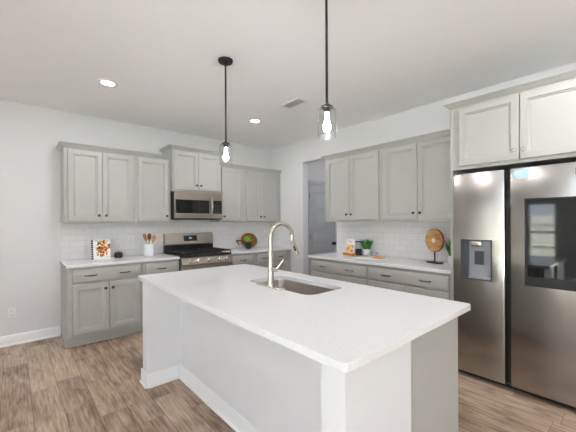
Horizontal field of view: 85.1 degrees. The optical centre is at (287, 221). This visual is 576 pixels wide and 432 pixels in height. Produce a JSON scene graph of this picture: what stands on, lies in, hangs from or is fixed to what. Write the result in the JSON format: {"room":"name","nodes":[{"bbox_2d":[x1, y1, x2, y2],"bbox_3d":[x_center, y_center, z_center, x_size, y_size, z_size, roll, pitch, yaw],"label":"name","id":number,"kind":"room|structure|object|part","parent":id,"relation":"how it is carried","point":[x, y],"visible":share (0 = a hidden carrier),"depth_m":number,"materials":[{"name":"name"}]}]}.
{"room":"kitchen","nodes":[
{"label":"kitchen","id":0,"kind":"room"},
{"bbox_2d":[0,100,268,336],"bbox_3d":[-3.016,0.020,3.728,6.950,2.743,0.150,0,0,-41],"label":"wall","id":1,"kind":"structure","parent":0,"point":[30,203],"depth_m":3.70,"materials":[{"name":"paint"}]},
{"bbox_2d":[7,307,15,318],"bbox_3d":[-3.112,1.032,3.534,0.072,0.118,0.009,0,0,-41],"label":"wall outlet","id":2,"kind":"object","parent":1,"relation":"attached to","point":[11,312],"visible":1,"depth_m":3.53,"materials":[{"name":"white plastic"}]},
{"bbox_2d":[0,326,60,347],"bbox_3d":[-4.110,1.339,2.646,3.568,0.115,0.026,0,0,-41],"label":"baseboard","id":3,"kind":"structure","parent":1,"relation":"attached to","point":[36,335],"depth_m":3.63,"materials":[{"name":"white paint"}]},
{"bbox_2d":[60,147,134,222],"bbox_3d":[-2.365,-0.413,3.942,0.763,0.870,0.384,0,0,-41],"label":"upper cabinet","id":4,"kind":"object","parent":1,"relation":"attached to","point":[96,187],"visible":1,"depth_m":3.79,"materials":[{"name":"grey paint"}]},
{"bbox_3d":[-2.396,-0.419,3.715,0.344,0.834,0.021,0,0,-41],"label":"door","id":5,"kind":"part","parent":4,"relation":"part of","materials":[{"name":"grey paint"}]},
{"bbox_2d":[56,141,170,159],"bbox_3d":[-2.216,-0.878,4.084,1.264,0.058,0.370,0,0,-41],"label":"crown molding","id":6,"kind":"structure","parent":4,"relation":"on","point":[61,144],"depth_m":3.87,"materials":[{"name":"grey paint"}]},
{"bbox_3d":[-2.132,-0.420,3.946,0.350,0.834,0.021,0,0,-41],"label":"door","id":7,"kind":"part","parent":4,"relation":"part of","materials":[{"name":"grey paint"}]},
{"bbox_2d":[135,156,170,222],"bbox_3d":[-1.906,-0.415,4.345,0.458,0.870,0.384,0,0,-41],"label":"upper cabinet","id":8,"kind":"object","parent":1,"relation":"attached to","point":[152,176],"visible":0.97,"depth_m":4.22,"materials":[{"name":"grey paint"}]},
{"bbox_2d":[61,220,269,259],"bbox_3d":[-1.561,0.222,4.895,3.224,0.496,0.010,0,0,-41],"label":"backsplash","id":9,"kind":"structure","parent":1,"relation":"attached to","point":[76,238],"depth_m":4.44,"materials":[{"name":"white tile"}]},
{"bbox_2d":[162,149,220,193],"bbox_3d":[-1.430,-0.713,4.726,0.760,0.582,0.439,0,0,-41],"label":"upper cabinet","id":10,"kind":"object","parent":1,"relation":"attached to","point":[194,172],"visible":0.98,"depth_m":4.55,"materials":[{"name":"grey paint"}]},
{"bbox_3d":[-1.449,-0.719,4.473,0.354,0.542,0.021,0,0,-41],"label":"door","id":11,"kind":"part","parent":10,"relation":"part of","materials":[{"name":"grey paint"}]},
{"bbox_2d":[159,144,223,155],"bbox_3d":[-1.435,-1.030,4.730,0.850,0.050,0.428,0,0,-41],"label":"crown molding","id":12,"kind":"structure","parent":10,"relation":"attached to","point":[168,147],"depth_m":4.53,"materials":[{"name":"grey paint"}]},
{"bbox_2d":[170,191,221,219],"bbox_3d":[-1.407,-0.221,4.726,0.739,0.394,0.465,0,0,-41],"label":"microwave","id":13,"kind":"object","parent":10,"relation":"attached to","point":[184,205],"visible":0.98,"depth_m":4.55,"materials":[{"name":"metal"}]},
{"bbox_3d":[-1.366,-0.232,4.554,0.574,0.374,0.028,0,0,-41],"label":"door","id":14,"kind":"part","parent":13,"relation":"part of","materials":[{"name":"silver metal"}]},
{"bbox_3d":[-1.139,-0.223,4.698,0.032,0.298,0.068,0,0,-41],"label":"handle","id":15,"kind":"part","parent":13,"relation":"part of","materials":[{"name":"silver metal"}]},
{"bbox_3d":[-1.087,-0.233,4.798,0.162,0.374,0.028,0,0,-41],"label":"control panel","id":16,"kind":"part","parent":13,"relation":"part of","materials":[{"name":"silver metal"}]},
{"bbox_3d":[-1.178,-0.721,4.710,0.357,0.542,0.021,0,0,-41],"label":"door","id":17,"kind":"part","parent":10,"relation":"part of","materials":[{"name":"grey paint"}]},
{"bbox_2d":[210,167,243,221],"bbox_3d":[-0.987,-0.419,5.150,0.459,0.870,0.384,0,0,-41],"label":"upper cabinet","id":18,"kind":"object","parent":1,"relation":"attached to","point":[232,180],"visible":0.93,"depth_m":5.04,"materials":[{"name":"grey paint"}]},
{"bbox_3d":[-0.898,-0.426,5.028,0.368,0.834,0.021,0,0,-41],"label":"door","id":19,"kind":"part","parent":18,"relation":"part of","materials":[{"name":"grey paint"}]},
{"bbox_2d":[244,170,279,221],"bbox_3d":[-0.521,-0.422,5.558,0.778,0.870,0.384,0,0,-41],"label":"upper cabinet","id":20,"kind":"object","parent":1,"relation":"attached to","point":[261,189],"visible":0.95,"depth_m":5.40,"materials":[{"name":"grey paint"}]},
{"bbox_2d":[221,163,281,173],"bbox_3d":[-0.597,-0.886,5.293,1.239,0.058,0.054,0,0,-41],"label":"crown molding","id":21,"kind":"structure","parent":20,"relation":"attached to","point":[226,165],"depth_m":5.25,"materials":[{"name":"grey paint"}]},
{"bbox_3d":[-0.571,-0.427,5.314,0.310,0.834,0.021,0,0,-41],"label":"door","id":22,"kind":"part","parent":20,"relation":"part of","materials":[{"name":"grey paint"}]},
{"bbox_3d":[-0.320,-0.429,5.534,0.351,0.834,0.021,0,0,-41],"label":"door","id":23,"kind":"part","parent":20,"relation":"part of","materials":[{"name":"grey paint"}]},
{"bbox_2d":[0,0,575,148],"bbox_3d":[0.462,-1.418,0.965,8.550,0.100,8.900,0,0,-41],"label":"ceiling","id":24,"kind":"structure","parent":0,"point":[386,57],"depth_m":2.58,"materials":[{"name":"paint"}]},
{"bbox_2d":[97,79,118,87],"bbox_3d":[-1.766,-1.353,3.080,0.190,0.008,0.190,0,0,-41],"label":"recessed light","id":25,"kind":"object","parent":24,"relation":"in","point":[104,82],"visible":1,"depth_m":3.08,"materials":[{"name":"white plastic"}]},
{"bbox_2d":[218,56,232,160],"bbox_3d":[-0.526,-0.921,2.656,0.124,0.884,0.124,0,0,-41],"label":"pendant lamp","id":26,"kind":"object","parent":24,"relation":"hanging from","point":[225,61],"visible":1,"depth_m":2.65,"materials":[{"name":"brown metal"}]},
{"bbox_3d":[-0.527,-1.002,2.656,0.014,0.656,0.015,0,0,-41],"label":"rod","id":27,"kind":"part","parent":26,"relation":"part of","materials":[{"name":"brown metal"}]},
{"bbox_3d":[-0.525,-0.568,2.656,0.045,0.110,0.044,0,0,-41],"label":"bulb","id":28,"kind":"part","parent":26,"relation":"part of","materials":[{"name":"white glass"}]},
{"bbox_2d":[248,119,261,123],"bbox_3d":[-0.448,-1.359,4.267,0.190,0.008,0.190,0,0,-41],"label":"recessed light","id":29,"kind":"object","parent":24,"relation":"in","point":[254,121],"visible":1,"depth_m":4.27,"materials":[{"name":"white plastic"}]},
{"bbox_2d":[280,97,308,108],"bbox_3d":[0.072,-1.362,3.634,0.170,0.008,0.320,0,0,-41],"label":"ceiling vent","id":30,"kind":"object","parent":24,"relation":"in","point":[298,101],"visible":1,"depth_m":3.63,"materials":[{"name":"white plastic"}]},
{"bbox_2d":[319,0,335,131],"bbox_3d":[0.223,-0.924,1.810,0.124,0.884,0.124,0,0,-41],"label":"pendant lamp","id":31,"kind":"object","parent":24,"relation":"hanging from","point":[326,107],"visible":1,"depth_m":1.80,"materials":[{"name":"brown metal"}]},
{"bbox_3d":[0.223,-1.005,1.810,0.014,0.656,0.015,0,0,-41],"label":"rod","id":32,"kind":"part","parent":31,"relation":"part of","materials":[{"name":"brown metal"}]},
{"bbox_3d":[0.225,-0.572,1.810,0.045,0.110,0.044,0,0,-41],"label":"bulb","id":33,"kind":"part","parent":31,"relation":"part of","materials":[{"name":"white glass"}]},
{"bbox_2d":[0,332,575,431],"bbox_3d":[0.476,1.415,0.965,8.550,0.080,8.900,0,0,-41],"label":"floor","id":34,"kind":"structure","parent":0,"point":[46,386],"depth_m":2.42,"materials":[{"name":"brown wood"}]},
{"bbox_2d":[60,262,141,348],"bbox_3d":[-2.271,0.947,3.832,0.775,0.882,0.661,0,0,-41],"label":"base cabinet","id":35,"kind":"object","parent":34,"relation":"on","point":[99,303],"visible":0.98,"depth_m":3.59,"materials":[{"name":"grey paint"}]},
{"bbox_3d":[-2.200,0.966,3.515,0.350,0.543,0.021,0,0,-41],"label":"door","id":36,"kind":"part","parent":35,"relation":"part of","materials":[{"name":"grey paint"}]},
{"bbox_3d":[-2.074,0.602,3.627,0.690,0.146,0.021,0,0,-41],"label":"drawer","id":37,"kind":"part","parent":35,"relation":"part of","materials":[{"name":"grey paint"}]},
{"bbox_2d":[60,253,179,268],"bbox_3d":[-2.105,0.488,3.993,1.241,0.030,0.626,0,0,-41],"label":"countertop","id":38,"kind":"structure","parent":35,"relation":"on","point":[77,263],"depth_m":3.81,"materials":[{"name":"white stone"}]},
{"bbox_2d":[91,239,110,259],"bbox_3d":[-2.349,0.351,3.950,0.211,0.248,0.072,0,0,-38],"label":"cookbook","id":39,"kind":"object","parent":38,"relation":"on","point":[101,247],"visible":1,"depth_m":3.94,"materials":[{"name":"white paper"}]},
{"bbox_2d":[95,240,110,256],"bbox_3d":[-2.330,0.342,3.955,0.173,0.208,0.044,0,0,-38],"label":"photo","id":40,"kind":"object","parent":39,"relation":"attached to","point":[102,247],"depth_m":3.95,"materials":[{"name":"multicoloured paper"}]},
{"bbox_2d":[114,251,122,257],"bbox_3d":[-2.205,0.426,4.084,0.101,0.093,0.101,0,0,-41],"label":"sugar pot","id":41,"kind":"object","parent":38,"relation":"on","point":[118,254],"visible":0.98,"depth_m":4.05,"materials":[{"name":"black ceramic"}]},
{"bbox_2d":[144,244,153,255],"bbox_3d":[-1.889,0.390,4.275,0.120,0.164,0.120,0,0,-41],"label":"utensil crock","id":42,"kind":"object","parent":38,"relation":"on","point":[149,248],"visible":1,"depth_m":4.23,"materials":[{"name":"white ceramic"}]},
{"bbox_3d":[-1.938,0.965,3.745,0.334,0.543,0.021,0,0,-41],"label":"door","id":43,"kind":"part","parent":35,"relation":"part of","materials":[{"name":"grey paint"}]},
{"bbox_2d":[141,259,178,331],"bbox_3d":[-1.805,0.944,4.241,0.463,0.882,0.661,0,0,-41],"label":"base cabinet","id":44,"kind":"object","parent":34,"relation":"on","point":[153,267],"visible":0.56,"depth_m":3.99,"materials":[{"name":"grey paint"}]},
{"bbox_3d":[-1.621,0.600,4.024,0.387,0.146,0.021,0,0,-41],"label":"drawer","id":45,"kind":"part","parent":44,"relation":"part of","materials":[{"name":"grey paint"}]},
{"bbox_2d":[163,232,232,270],"bbox_3d":[-1.311,0.781,4.615,0.763,1.204,0.733,0,0,-41],"label":"gas range","id":46,"kind":"object","parent":34,"relation":"on","point":[194,250],"visible":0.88,"depth_m":4.59,"materials":[{"name":"metal"}]},
{"bbox_2d":[166,251,230,257],"bbox_3d":[-1.307,0.469,4.608,0.763,0.016,0.575,0,0,-41],"label":"cooktop","id":47,"kind":"object","parent":46,"relation":"in","point":[215,253],"depth_m":4.44,"materials":[{"name":"black metal"}]},
{"bbox_3d":[-1.123,0.877,4.400,0.763,0.570,0.046,0,0,-41],"label":"oven door","id":48,"kind":"part","parent":46,"relation":"part of","materials":[{"name":"silver metal"}]},
{"bbox_3d":[-1.119,0.531,4.394,0.763,0.107,0.064,0,0,-41],"label":"control panel","id":49,"kind":"part","parent":46,"relation":"part of","materials":[{"name":"silver metal"}]},
{"bbox_2d":[232,253,253,264],"bbox_3d":[-0.879,0.940,5.051,0.451,0.882,0.661,0,0,-41],"label":"base cabinet","id":50,"kind":"object","parent":34,"relation":"on","point":[248,258],"visible":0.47,"depth_m":4.83,"materials":[{"name":"grey paint"}]},
{"bbox_2d":[254,250,290,271],"bbox_3d":[-0.419,0.938,5.455,0.771,0.882,0.661,0,0,-41],"label":"base cabinet","id":51,"kind":"object","parent":34,"relation":"on","point":[260,258],"visible":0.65,"depth_m":5.28,"materials":[{"name":"grey paint"}]},
{"bbox_2d":[225,246,291,254],"bbox_3d":[-0.599,0.481,5.313,1.224,0.030,0.626,0,0,-41],"label":"countertop","id":52,"kind":"structure","parent":51,"relation":"on","point":[263,248],"depth_m":5.20,"materials":[{"name":"white stone"}]},
{"bbox_2d":[236,233,256,246],"bbox_3d":[-0.728,0.335,5.549,0.444,0.259,0.080,0,0,-41],"label":"serving board","id":53,"kind":"object","parent":52,"relation":"on","point":[254,242],"visible":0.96,"depth_m":5.59,"materials":[{"name":"brown wood"}]},
{"bbox_2d":[243,235,254,248],"bbox_3d":[-0.668,0.342,5.335,0.222,0.248,0.197,0,0,4],"label":"potted plant","id":54,"kind":"object","parent":52,"relation":"on","point":[246,239],"visible":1,"depth_m":5.31,"materials":[{"name":"green plant"}]},
{"bbox_3d":[-0.671,0.411,5.348,0.102,0.110,0.102,0,0,-41],"label":"pot","id":55,"kind":"part","parent":54,"relation":"part of","materials":[{"name":"grey ceramic"}]},
{"bbox_3d":[-0.378,0.957,5.111,0.310,0.543,0.021,0,0,-41],"label":"door","id":56,"kind":"part","parent":51,"relation":"part of","materials":[{"name":"grey paint"}]},
{"bbox_3d":[-0.262,0.593,5.215,0.625,0.146,0.021,0,0,-41],"label":"drawer","id":57,"kind":"part","parent":51,"relation":"part of","materials":[{"name":"grey paint"}]},
{"bbox_3d":[-0.141,0.956,5.319,0.309,0.543,0.021,0,0,-41],"label":"door","id":58,"kind":"part","parent":51,"relation":"part of","materials":[{"name":"grey paint"}]},
{"bbox_2d":[139,282,457,431],"bbox_3d":[-0.135,0.936,2.229,1.103,0.884,2.247,0,0,-41],"label":"kitchen island","id":59,"kind":"object","parent":34,"relation":"on","point":[253,382],"visible":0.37,"depth_m":1.73,"materials":[{"name":"white paint"}]},
{"bbox_3d":[-0.368,1.320,2.024,0.479,0.118,2.247,0,0,-41],"label":"baseboard","id":60,"kind":"part","parent":59,"relation":"part of","materials":[{"name":"white paint"}]},
{"bbox_2d":[138,264,470,371],"bbox_3d":[-0.141,0.479,2.228,1.110,0.030,2.263,0,0,-41],"label":"island countertop","id":61,"kind":"structure","parent":59,"relation":"on","point":[345,328],"depth_m":1.64,"materials":[{"name":"white stone"}]},
{"bbox_2d":[256,222,298,290],"bbox_3d":[-0.038,0.233,2.296,0.282,0.461,0.310,0,0,-41],"label":"kitchen faucet","id":62,"kind":"object","parent":61,"relation":"on","point":[271,269],"visible":1,"depth_m":2.21,"materials":[{"name":"silver metal"}]},
{"bbox_3d":[-0.122,0.459,2.221,0.056,0.009,0.310,0,0,-41],"label":"plate","id":63,"kind":"part","parent":62,"relation":"part of","materials":[{"name":"silver metal"}]},
{"bbox_3d":[-0.048,0.138,2.280,0.221,0.271,0.031,0,0,-38],"label":"spout","id":64,"kind":"part","parent":62,"relation":"part of","materials":[{"name":"silver metal"}]},
{"bbox_2d":[262,279,333,294],"bbox_3d":[0.039,0.589,2.324,0.404,0.191,0.729,0,0,-41],"label":"sink","id":65,"kind":"object","parent":61,"relation":"in","point":[297,287],"visible":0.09,"depth_m":2.53,"materials":[{"name":"silver metal"}]},
{"bbox_2d":[311,258,368,285],"bbox_3d":[0.820,0.932,4.120,0.661,0.882,0.930,0,0,-41],"label":"base cabinet","id":66,"kind":"object","parent":34,"relation":"on","point":[357,273],"visible":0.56,"depth_m":3.87,"materials":[{"name":"grey paint"}]},
{"bbox_3d":[0.465,0.948,4.094,0.021,0.553,0.431,0,0,-41],"label":"door","id":67,"kind":"part","parent":66,"relation":"part of","materials":[{"name":"grey paint"}]},
{"bbox_3d":[0.608,0.587,3.929,0.021,0.130,0.870,0,0,-41],"label":"drawer","id":68,"kind":"part","parent":66,"relation":"part of","materials":[{"name":"grey paint"}]},
{"bbox_3d":[0.753,0.947,3.764,0.021,0.553,0.433,0,0,-41],"label":"door","id":69,"kind":"part","parent":66,"relation":"part of","materials":[{"name":"grey paint"}]},
{"bbox_2d":[307,252,450,273],"bbox_3d":[1.117,0.472,3.794,0.626,0.030,1.875,0,0,-41],"label":"countertop","id":70,"kind":"structure","parent":66,"relation":"on","point":[404,263],"depth_m":3.56,"materials":[{"name":"white stone"}]},
{"bbox_2d":[343,239,355,255],"bbox_3d":[0.832,0.350,4.264,0.070,0.216,0.200,0,0,-27],"label":"card","id":71,"kind":"object","parent":70,"relation":"on","point":[350,245],"visible":1,"depth_m":4.25,"materials":[{"name":"white paper"}]},
{"bbox_2d":[346,245,353,251],"bbox_3d":[0.839,0.364,4.271,0.015,0.102,0.159,0,0,-27],"label":"photo","id":72,"kind":"object","parent":71,"relation":"on","point":[349,248],"depth_m":4.26},
{"bbox_2d":[355,249,360,255],"bbox_3d":[0.944,0.415,4.244,0.097,0.086,0.078,0,0,-9],"label":"mug","id":73,"kind":"object","parent":70,"relation":"on","point":[358,251],"visible":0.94,"depth_m":4.21,"materials":[{"name":"black ceramic"}]},
{"bbox_2d":[354,241,362,254],"bbox_3d":[0.975,0.367,4.368,0.074,0.182,0.122,0,0,-41],"label":"canister","id":74,"kind":"object","parent":70,"relation":"on","point":[358,245],"visible":0.42,"depth_m":4.33,"materials":[{"name":"white ceramic"}]},
{"bbox_2d":[360,239,372,255],"bbox_3d":[1.063,0.344,4.228,0.197,0.227,0.194,0,0,-41],"label":"potted plant","id":75,"kind":"object","parent":70,"relation":"on","point":[366,245],"visible":0.99,"depth_m":4.19,"materials":[{"name":"green plant"}]},
{"bbox_3d":[1.062,0.415,4.228,0.108,0.085,0.107,0,0,-41],"label":"pot","id":76,"kind":"part","parent":75,"relation":"part of","materials":[{"name":"white ceramic"}]},
{"bbox_2d":[353,256,385,259],"bbox_3d":[1.032,0.450,3.929,0.350,0.015,0.230,0,0,42],"label":"open book","id":77,"kind":"object","parent":70,"relation":"on","point":[362,257],"visible":1,"depth_m":3.88,"materials":[{"name":"white paper"}]},
{"bbox_2d":[425,229,444,263],"bbox_3d":[1.602,0.268,3.429,0.080,0.373,0.252,0,0,-18],"label":"ornament","id":78,"kind":"object","parent":70,"relation":"on","point":[434,239],"visible":1,"depth_m":3.41,"materials":[{"name":"brown wood"}]},
{"bbox_2d":[444,240,450,263],"bbox_3d":[1.751,0.316,3.343,0.159,0.276,0.170,0,0,4],"label":"potted plant","id":79,"kind":"object","parent":70,"relation":"on","point":[448,248],"visible":0.38,"depth_m":3.34,"materials":[{"name":"green plant"}]},
{"bbox_3d":[1.748,0.410,3.353,0.092,0.088,0.092,0,0,-41],"label":"pot","id":80,"kind":"part","parent":79,"relation":"part of","materials":[{"name":"white ceramic"}]},
{"bbox_2d":[369,265,450,299],"bbox_3d":[1.429,0.929,3.426,0.661,0.882,0.915,0,0,-41],"label":"base cabinet","id":81,"kind":"object","parent":34,"relation":"on","point":[432,284],"visible":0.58,"depth_m":3.18,"materials":[{"name":"grey paint"}]},
{"bbox_3d":[1.069,0.945,3.405,0.021,0.553,0.422,0,0,-41],"label":"door","id":82,"kind":"part","parent":81,"relation":"part of","materials":[{"name":"grey paint"}]},
{"bbox_3d":[1.210,0.584,3.242,0.021,0.130,0.855,0,0,-41],"label":"drawer","id":83,"kind":"part","parent":81,"relation":"part of","materials":[{"name":"grey paint"}]},
{"bbox_3d":[1.353,0.944,3.081,0.021,0.553,0.427,0,0,-41],"label":"door","id":84,"kind":"part","parent":81,"relation":"part of","materials":[{"name":"grey paint"}]},
{"bbox_2d":[450,109,465,300],"bbox_3d":[1.739,0.175,3.076,0.653,2.388,0.022,0,0,-41],"label":"panel","id":85,"kind":"object","parent":34,"relation":"on","point":[452,172],"visible":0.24,"depth_m":2.86,"materials":[{"name":"grey paint"}]},
{"bbox_2d":[453,162,575,409],"bbox_3d":[2.026,0.466,2.703,0.660,1.798,0.901,0,0,-41],"label":"refrigerator","id":86,"kind":"object","parent":34,"relation":"on","point":[515,229],"visible":0.99,"depth_m":2.46,"materials":[{"name":"metal"}]},
{"bbox_3d":[1.622,0.193,2.695,0.044,0.049,0.085,0,0,-41],"label":"spout","id":87,"kind":"part","parent":86,"relation":"part of","materials":[{"name":"silver metal"}]},
{"bbox_3d":[1.636,0.448,2.692,0.040,1.732,0.402,0,0,-41],"label":"door","id":88,"kind":"part","parent":86,"relation":"part of","materials":[{"name":"silver metal"}]},
{"bbox_3d":[1.940,0.447,2.345,0.040,1.732,0.476,0,0,-41],"label":"door","id":89,"kind":"part","parent":86,"relation":"part of","materials":[{"name":"silver metal"}]},
{"bbox_3d":[1.948,0.159,2.300,0.005,0.673,0.351,0,0,-41],"label":"screen frame","id":90,"kind":"part","parent":86,"relation":"part of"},
{"bbox_2d":[308,160,335,251],"bbox_3d":[0.706,0.002,5.945,1.330,2.743,0.120,0,0,-41],"label":"wall","id":91,"kind":"structure","parent":0,"point":[316,170],"depth_m":5.72,"materials":[{"name":"paint"}]},
{"bbox_2d":[309,184,335,274],"bbox_3d":[0.649,0.351,5.798,0.712,2.025,0.104,0,0,-41],"label":"door","id":92,"kind":"structure","parent":91,"relation":"in","point":[322,233],"depth_m":5.76,"materials":[{"name":"paint"}]},
{"bbox_2d":[308,180,336,274],"bbox_3d":[0.665,0.319,5.817,0.813,2.110,0.016,0,0,-41],"label":"trim","id":93,"kind":"structure","parent":91,"relation":"attached to","point":[309,181],"depth_m":5.56,"materials":[{"name":"paint"}]},
{"bbox_2d":[269,62,575,274],"bbox_3d":[2.526,-0.007,2.767,0.120,2.743,8.900,0,0,-41],"label":"wall","id":94,"kind":"structure","parent":0,"point":[292,159],"depth_m":4.89,"materials":[{"name":"paint"}]},
{"bbox_2d":[325,150,381,221],"bbox_3d":[0.929,-0.429,4.202,0.384,0.870,0.900,0,0,-41],"label":"upper cabinet","id":95,"kind":"object","parent":94,"relation":"attached to","point":[353,183],"visible":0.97,"depth_m":4.05,"materials":[{"name":"grey paint"}]},
{"bbox_3d":[0.676,-0.435,4.262,0.021,0.830,0.392,0,0,-41],"label":"door","id":96,"kind":"part","parent":95,"relation":"part of","materials":[{"name":"grey paint"}]},
{"bbox_3d":[0.951,-0.437,3.948,0.021,0.830,0.430,0,0,-41],"label":"door","id":97,"kind":"part","parent":95,"relation":"part of","materials":[{"name":"grey paint"}]},
{"bbox_2d":[321,129,449,160],"bbox_3d":[1.219,-0.894,3.879,0.370,0.058,1.853,0,0,-41],"label":"crown molding","id":98,"kind":"structure","parent":95,"relation":"on","point":[444,133],"depth_m":3.64,"materials":[{"name":"grey paint"}]},
{"bbox_2d":[337,222,450,261],"bbox_3d":[1.358,0.228,4.002,0.010,0.457,1.871,0,0,-41],"label":"backsplash","id":99,"kind":"structure","parent":94,"relation":"attached to","point":[390,239],"depth_m":3.98,"materials":[{"name":"white tile"}]},
{"bbox_2d":[381,136,450,221],"bbox_3d":[1.526,-0.431,3.520,0.384,0.870,0.910,0,0,-41],"label":"upper cabinet","id":100,"kind":"object","parent":94,"relation":"attached to","point":[416,187],"visible":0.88,"depth_m":3.42,"materials":[{"name":"grey paint"}]},
{"bbox_3d":[1.276,-0.438,3.578,0.021,0.830,0.408,0,0,-41],"label":"door","id":101,"kind":"part","parent":100,"relation":"part of","materials":[{"name":"grey paint"}]},
{"bbox_3d":[1.550,-0.440,3.265,0.021,0.830,0.412,0,0,-41],"label":"door","id":102,"kind":"part","parent":100,"relation":"part of","materials":[{"name":"grey paint"}]},
{"bbox_2d":[453,78,575,173],"bbox_3d":[2.033,-0.741,2.694,0.709,0.559,0.945,0,0,-41],"label":"upper cabinet","id":103,"kind":"object","parent":94,"relation":"attached to","point":[536,126],"visible":1,"depth_m":2.48,"materials":[{"name":"grey paint"}]},
{"bbox_3d":[1.670,-0.743,2.633,0.021,0.509,0.442,0,0,-41],"label":"door","id":104,"kind":"part","parent":103,"relation":"part of","materials":[{"name":"grey paint"}]},
{"bbox_2d":[443,69,575,109],"bbox_3d":[2.029,-1.042,2.706,0.697,0.042,1.052,0,0,-41],"label":"crown molding","id":105,"kind":"structure","parent":103,"relation":"on","point":[564,76],"depth_m":2.48,"materials":[{"name":"grey paint"}]},
{"bbox_3d":[1.958,-0.744,2.305,0.021,0.509,0.419,0,0,-41],"label":"door","id":106,"kind":"part","parent":103,"relation":"part of","materials":[{"name":"grey paint"}]}
]}

